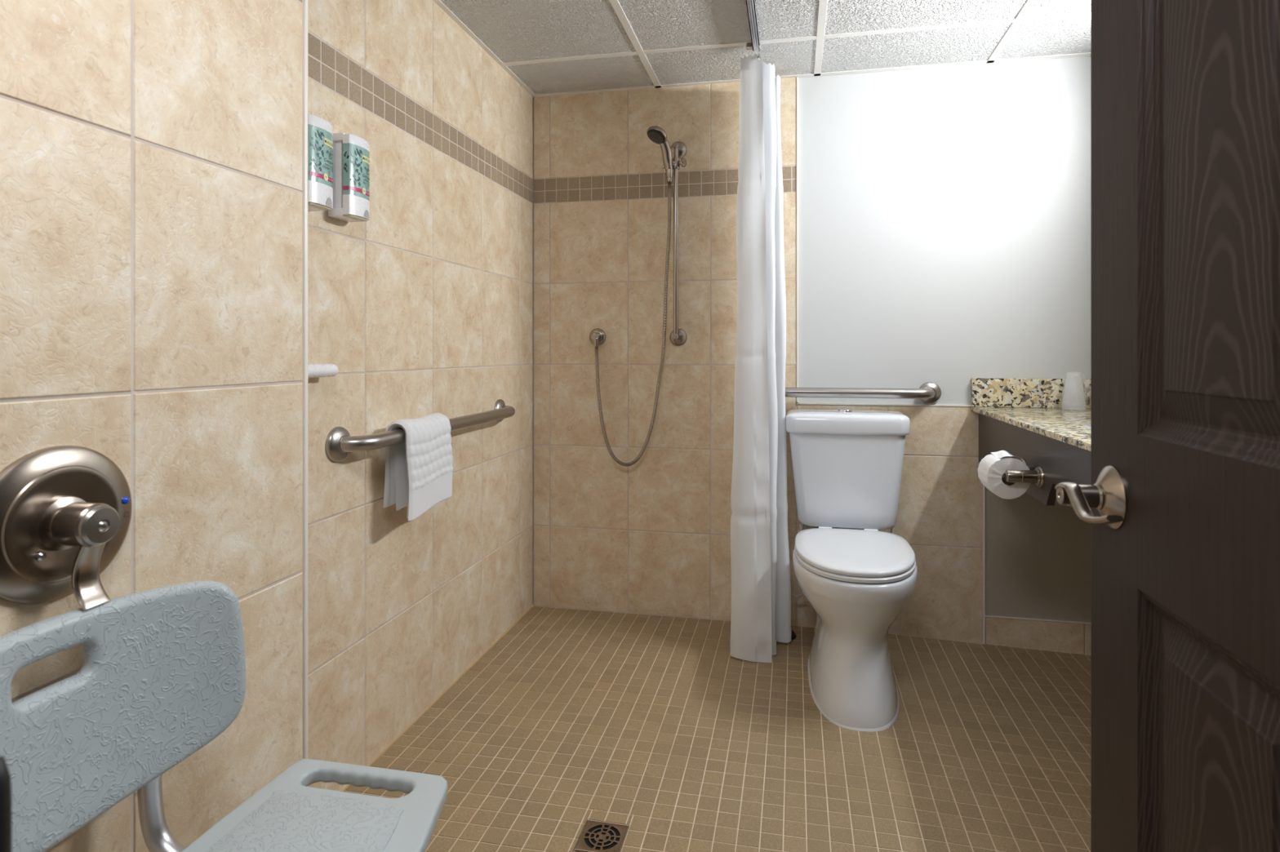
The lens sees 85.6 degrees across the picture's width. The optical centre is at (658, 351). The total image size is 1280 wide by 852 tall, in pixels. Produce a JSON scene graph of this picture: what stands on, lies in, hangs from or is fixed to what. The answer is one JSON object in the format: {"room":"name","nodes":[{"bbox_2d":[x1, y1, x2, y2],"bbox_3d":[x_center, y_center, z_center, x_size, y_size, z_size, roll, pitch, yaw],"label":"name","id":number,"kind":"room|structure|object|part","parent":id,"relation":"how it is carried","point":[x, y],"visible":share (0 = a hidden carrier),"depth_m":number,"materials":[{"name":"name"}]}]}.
{"room":"accessible bathroom","nodes":[
{"label":"accessible bathroom","id":0,"kind":"room"},
{"bbox_2d":[0,0,303,851],"bbox_3d":[-0.887,-0.024,0.657,0.312,2.195,1.184,0,0,11],"label":"wall","id":1,"kind":"structure","parent":0,"point":[152,151],"depth_m":0.96,"materials":[{"name":"beige tile"}]},
{"bbox_2d":[0,445,132,609],"bbox_3d":[-0.665,0.200,0.794,0.070,0.181,0.178,0,0,11],"label":"shower valve","id":2,"kind":"object","parent":1,"relation":"attached to","point":[65,511],"visible":1,"depth_m":0.78,"materials":[{"name":"silver metal"}]},
{"bbox_3d":[-0.652,0.252,0.793,0.025,0.078,0.032,0,0,11],"label":"lever","id":3,"kind":"part","parent":2,"relation":"part of","materials":[{"name":"silver metal"}]},
{"bbox_2d":[303,0,307,786],"bbox_3d":[-0.622,0.001,1.212,0.010,2.085,0.008,0,0,11],"label":"trim","id":4,"kind":"structure","parent":1,"relation":"attached to","point":[305,2],"depth_m":1.21,"materials":[{"name":"white"}]},
{"bbox_2d":[307,0,533,791],"bbox_3d":[-0.728,-0.024,2.009,0.100,2.195,1.700,0,0,11],"label":"wall","id":5,"kind":"structure","parent":0,"point":[422,307],"depth_m":1.94,"materials":[{"name":"beige tile"}]},
{"bbox_2d":[307,114,333,211],"bbox_3d":[-0.747,-0.406,1.486,0.065,0.192,0.078,0,0,11],"label":"soap dispenser","id":6,"kind":"object","parent":5,"relation":"attached to","point":[320,131],"visible":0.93,"depth_m":1.47,"materials":[{"name":"white plastic"}]},
{"bbox_3d":[-0.729,-0.311,1.483,0.016,0.004,0.068,0,0,11],"label":"push plate","id":7,"kind":"part","parent":6,"relation":"part of","materials":[{"name":"beige plastic"}]},
{"bbox_2d":[307,124,333,188],"bbox_3d":[-0.728,-0.417,1.482,0.025,0.117,0.077,0,0,11],"label":"label","id":8,"kind":"object","parent":6,"relation":"on","point":[320,136],"depth_m":1.47,"materials":[{"name":"green"}]},
{"bbox_2d":[307,364,337,377],"bbox_3d":[-0.774,0.043,1.412,0.048,0.029,0.310,0,0,11],"label":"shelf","id":9,"kind":"object","parent":5,"relation":"attached to","point":[314,371],"visible":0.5,"depth_m":1.51,"materials":[{"name":"white plastic"}]},
{"bbox_2d":[328,133,369,222],"bbox_3d":[-0.721,-0.406,1.618,0.065,0.192,0.078,0,0,11],"label":"soap dispenser","id":10,"kind":"object","parent":5,"relation":"attached to","point":[351,153],"visible":0.97,"depth_m":1.59,"materials":[{"name":"white plastic"}]},
{"bbox_2d":[342,142,369,200],"bbox_3d":[-0.702,-0.417,1.614,0.025,0.117,0.077,0,0,11],"label":"label","id":11,"kind":"object","parent":10,"relation":"on","point":[356,156],"depth_m":1.59,"materials":[{"name":"green"}]},
{"bbox_3d":[-0.703,-0.311,1.614,0.016,0.004,0.068,0,0,11],"label":"push plate","id":12,"kind":"part","parent":10,"relation":"part of","materials":[{"name":"beige plastic"}]},
{"bbox_2d":[325,399,515,462],"bbox_3d":[-0.627,0.216,2.054,0.080,0.085,0.985,0,0,11],"label":"grab bar","id":13,"kind":"object","parent":5,"relation":"attached to","point":[339,442],"visible":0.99,"depth_m":1.67,"materials":[{"name":"silver metal"}]},
{"bbox_2d":[382,413,453,522],"bbox_3d":[-0.643,0.304,1.861,0.085,0.260,0.230,0,0,11],"label":"hand towel","id":14,"kind":"object","parent":13,"relation":"hanging from","point":[418,477],"visible":0.98,"depth_m":1.80,"materials":[{"name":"white fabric"}]},
{"bbox_2d":[341,604,1090,851],"bbox_3d":[0.334,1.102,1.142,2.320,0.124,3.010,0,0,11],"label":"floor","id":15,"kind":"structure","parent":0,"point":[650,724],"depth_m":1.81,"materials":[{"name":"tile"}]},
{"bbox_2d":[0,755,12,851],"bbox_3d":[-0.291,0.610,0.300,0.100,0.868,0.100,0,0,11],"label":"post","id":16,"kind":"object","parent":15,"relation":"on","point":[6,801],"visible":1,"depth_m":0.30,"materials":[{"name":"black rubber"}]},
{"bbox_3d":[-0.291,0.188,0.300,0.015,0.025,0.015,0,0,11],"label":"knob","id":17,"kind":"part","parent":16,"relation":"part of","materials":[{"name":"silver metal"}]},
{"bbox_2d":[0,581,447,851],"bbox_3d":[-0.486,0.668,0.713,0.391,0.750,0.572,0,0,11],"label":"chair","id":18,"kind":"object","parent":15,"relation":"on","point":[162,674],"visible":1,"depth_m":0.83,"materials":[{"name":"grey plastic"}]},
{"bbox_3d":[-0.631,0.414,0.742,0.095,0.242,0.399,0,0,11],"label":"backrest","id":19,"kind":"part","parent":18,"relation":"part of","materials":[{"name":"grey plastic"}]},
{"bbox_3d":[-0.440,0.602,0.704,0.296,0.021,0.571,0,0,11],"label":"seat","id":20,"kind":"part","parent":18,"relation":"part of","materials":[{"name":"grey plastic"}]},
{"bbox_2d":[573,818,629,851],"bbox_3d":[-0.120,1.044,1.480,0.096,0.008,0.095,0,0,11],"label":"floor drain","id":21,"kind":"object","parent":15,"relation":"on","point":[596,836],"visible":1,"depth_m":1.48,"materials":[{"name":"brown metal"}]},
{"bbox_2d":[791,629,795,639],"bbox_3d":[0.466,0.863,2.526,0.074,0.359,0.074,0,0,11],"label":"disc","id":22,"kind":"object","parent":15,"relation":"on","point":[793,635],"visible":0.17,"depth_m":2.50,"materials":[{"name":"black"}]},
{"bbox_2d":[785,408,917,732],"bbox_3d":[0.621,0.627,2.231,0.418,0.837,0.719,0,0,11],"label":"toilet","id":23,"kind":"object","parent":15,"relation":"on","point":[857,578],"visible":1,"depth_m":2.09,"materials":[{"name":"white ceramic"}]},
{"bbox_3d":[0.669,0.449,2.475,0.394,0.334,0.205,0,0,11],"label":"tank","id":24,"kind":"part","parent":23,"relation":"part of","materials":[{"name":"white ceramic"}]},
{"bbox_3d":[0.669,0.251,2.473,0.418,0.071,0.225,0,0,11],"label":"tank lid","id":25,"kind":"part","parent":23,"relation":"part of","materials":[{"name":"white ceramic"}]},
{"bbox_3d":[0.597,0.627,2.109,0.356,0.016,0.461,0,0,11],"label":"seat","id":26,"kind":"part","parent":23,"relation":"part of","materials":[{"name":"white plastic"}]},
{"bbox_3d":[0.598,0.608,2.114,0.354,0.018,0.467,0,0,11],"label":"seat lid","id":27,"kind":"part","parent":23,"relation":"part of","materials":[{"name":"white plastic"}]},
{"bbox_3d":[0.611,0.840,2.178,0.368,0.407,0.611,0,0,11],"label":"bowl","id":28,"kind":"part","parent":23,"relation":"part of","materials":[{"name":"white ceramic"}]},
{"bbox_2d":[432,0,1090,97],"bbox_3d":[0.315,-1.091,1.304,2.420,0.100,2.920,0,0,11],"label":"ceiling","id":29,"kind":"structure","parent":0,"point":[548,47],"depth_m":2.29,"materials":[{"name":"white"}]},
{"bbox_2d":[746,0,759,51],"bbox_3d":[0.098,-1.031,1.208,0.045,0.019,2.328,0,0,11],"label":"track","id":30,"kind":"object","parent":29,"relation":"attached to","point":[751,6],"visible":0.97,"depth_m":2.17,"materials":[{"name":"silver metal"}]},
{"bbox_2d":[729,44,791,662],"bbox_3d":[0.373,0.008,2.440,0.156,2.070,0.308,0,0,33],"label":"shower curtain","id":31,"kind":"object","parent":30,"relation":"hanging from","point":[761,615],"visible":1,"depth_m":2.33,"materials":[{"name":"white fabric"}]},
{"bbox_2d":[533,56,1090,653],"bbox_3d":[0.586,-0.009,2.676,2.420,2.225,0.123,0,0,11],"label":"wall","id":32,"kind":"structure","parent":0,"point":[937,220],"depth_m":2.62,"materials":[{"name":"beige tile"}]},
{"bbox_2d":[589,328,605,345],"bbox_3d":[-0.250,-0.058,2.758,0.069,0.069,0.046,0,0,11],"label":"wall outlet","id":33,"kind":"object","parent":32,"relation":"attached to","point":[598,333],"visible":0.93,"depth_m":2.77,"materials":[{"name":"silver metal"}]},
{"bbox_2d":[669,141,687,346],"bbox_3d":[0.073,-0.423,2.673,0.077,0.804,0.088,0,0,11],"label":"slide bar","id":34,"kind":"object","parent":32,"relation":"attached to","point":[677,337],"visible":0.96,"depth_m":2.65,"materials":[{"name":"silver metal"}]},
{"bbox_2d":[594,177,671,466],"bbox_3d":[-0.100,-0.113,2.697,0.325,1.127,0.041,0,0,18],"label":"shower hose","id":35,"kind":"object","parent":34,"relation":"attached to","point":[669,179],"visible":1,"depth_m":2.67,"materials":[{"name":"silver metal"}]},
{"bbox_2d":[646,125,673,177],"bbox_3d":[0.015,-0.749,2.597,0.121,0.176,0.082,0,0,-35],"label":"shower head","id":36,"kind":"object","parent":34,"relation":"attached to","point":[656,135],"visible":1,"depth_m":2.60,"materials":[{"name":"silver metal"}]},
{"bbox_3d":[0.027,-0.756,2.618,0.039,0.129,0.080,0,0,28],"label":"handle","id":37,"kind":"part","parent":36,"relation":"part of","materials":[{"name":"silver metal"}]},
{"bbox_3d":[0.089,-0.722,2.647,0.028,0.035,0.035,0,0,30],"label":"holder knob","id":38,"kind":"part","parent":34,"relation":"part of","materials":[{"name":"silver metal"}]},
{"bbox_2d":[791,524,806,598],"bbox_3d":[0.472,0.770,2.577,0.203,0.322,0.076,0,0,36],"label":"supply pipe","id":39,"kind":"object","parent":32,"relation":"attached to","point":[802,593],"visible":0.23,"depth_m":2.55,"materials":[{"name":"grey metal"}]},
{"bbox_2d":[785,382,941,404],"bbox_3d":[0.689,0.153,2.556,0.689,0.080,0.078,0,0,11],"label":"grab bar","id":40,"kind":"object","parent":32,"relation":"attached to","point":[929,393],"visible":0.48,"depth_m":2.52,"materials":[{"name":"silver metal"}]},
{"bbox_3d":[0.854,0.021,2.566,0.667,2.125,0.010,0,0,11],"label":"tile edge trim","id":41,"kind":"part","parent":32,"relation":"part of","materials":[{"name":"white paint"}]},
{"bbox_2d":[985,615,1090,655],"bbox_3d":[1.423,1.030,2.455,0.492,0.148,0.011,0,0,11],"label":"baseboard","id":42,"kind":"structure","parent":32,"relation":"attached to","point":[1051,635],"depth_m":2.46,"materials":[{"name":"beige tile"}]},
{"bbox_3d":[0.150,0.006,-0.080,2.008,2.195,0.140,0,0,11],"label":"wall","id":43,"kind":"structure","parent":0,"visible":0},
{"bbox_2d":[1054,0,1279,851],"bbox_3d":[0.420,0.045,0.404,0.095,1.973,0.859,0,0,11],"label":"door","id":44,"kind":"structure","parent":43,"relation":"in","point":[1182,496],"depth_m":0.63,"materials":[{"name":"brown wood"}]},
{"bbox_3d":[0.447,0.159,0.726,0.023,0.029,0.126,0,0,11],"label":"lever","id":45,"kind":"part","parent":44,"relation":"part of","materials":[{"name":"silver metal"}]},
{"bbox_3d":[0.486,-0.208,0.585,0.035,0.587,0.250,0,0,11],"label":"panel","id":46,"kind":"part","parent":44,"relation":"part of","materials":[{"name":"brown wood"}]},
{"bbox_3d":[0.486,0.526,0.585,0.035,0.565,0.250,0,0,11],"label":"panel","id":47,"kind":"part","parent":44,"relation":"part of","materials":[{"name":"brown wood"}]},
{"bbox_3d":[1.441,-0.009,1.020,0.100,2.225,2.800,0,0,11],"label":"wall","id":48,"kind":"structure","parent":0,"visible":0},
{"bbox_2d":[971,377,1090,408],"bbox_3d":[1.399,0.149,2.448,0.537,0.102,0.024,0,0,11],"label":"backsplash","id":49,"kind":"structure","parent":48,"relation":"attached to","point":[985,392],"depth_m":2.46,"materials":[{"name":"stone"}]},
{"bbox_2d":[978,413,1090,506],"bbox_3d":[1.286,0.381,1.818,0.513,0.326,1.304,0,0,11],"label":"vanity","id":50,"kind":"object","parent":48,"relation":"attached to","point":[1060,461],"visible":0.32,"depth_m":1.87,"materials":[{"name":"grey laminate"}]},
{"bbox_2d":[1003,458,1044,487],"bbox_3d":[1.006,0.340,1.944,0.086,0.057,0.197,0,0,11],"label":"paper holder","id":51,"kind":"object","parent":50,"relation":"attached to","point":[1037,476],"visible":0.72,"depth_m":1.86,"materials":[{"name":"silver metal"}]},
{"bbox_2d":[977,450,1030,499],"bbox_3d":[0.976,0.347,1.952,0.116,0.123,0.108,0,0,11],"label":"toilet paper roll","id":52,"kind":"object","parent":51,"relation":"on","point":[991,468],"visible":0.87,"depth_m":1.91,"materials":[{"name":"white paper"}]},
{"bbox_3d":[1.019,0.340,2.013,0.086,0.057,0.057,0,0,11],"label":"post","id":53,"kind":"part","parent":51,"relation":"part of","materials":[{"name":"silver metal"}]},
{"bbox_2d":[970,377,1090,451],"bbox_3d":[1.271,0.142,1.805,0.539,0.150,1.334,0,0,11],"label":"countertop","id":54,"kind":"structure","parent":50,"relation":"on","point":[1033,405],"depth_m":2.42,"materials":[{"name":"beige stone"}]},
{"bbox_2d":[1061,372,1086,410],"bbox_3d":[1.438,0.135,2.381,0.089,0.131,0.079,0,0,11],"label":"plastic cup","id":55,"kind":"object","parent":54,"relation":"on","point":[1073,395],"visible":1,"depth_m":2.36,"materials":[{"name":"white plastic"}]}
]}

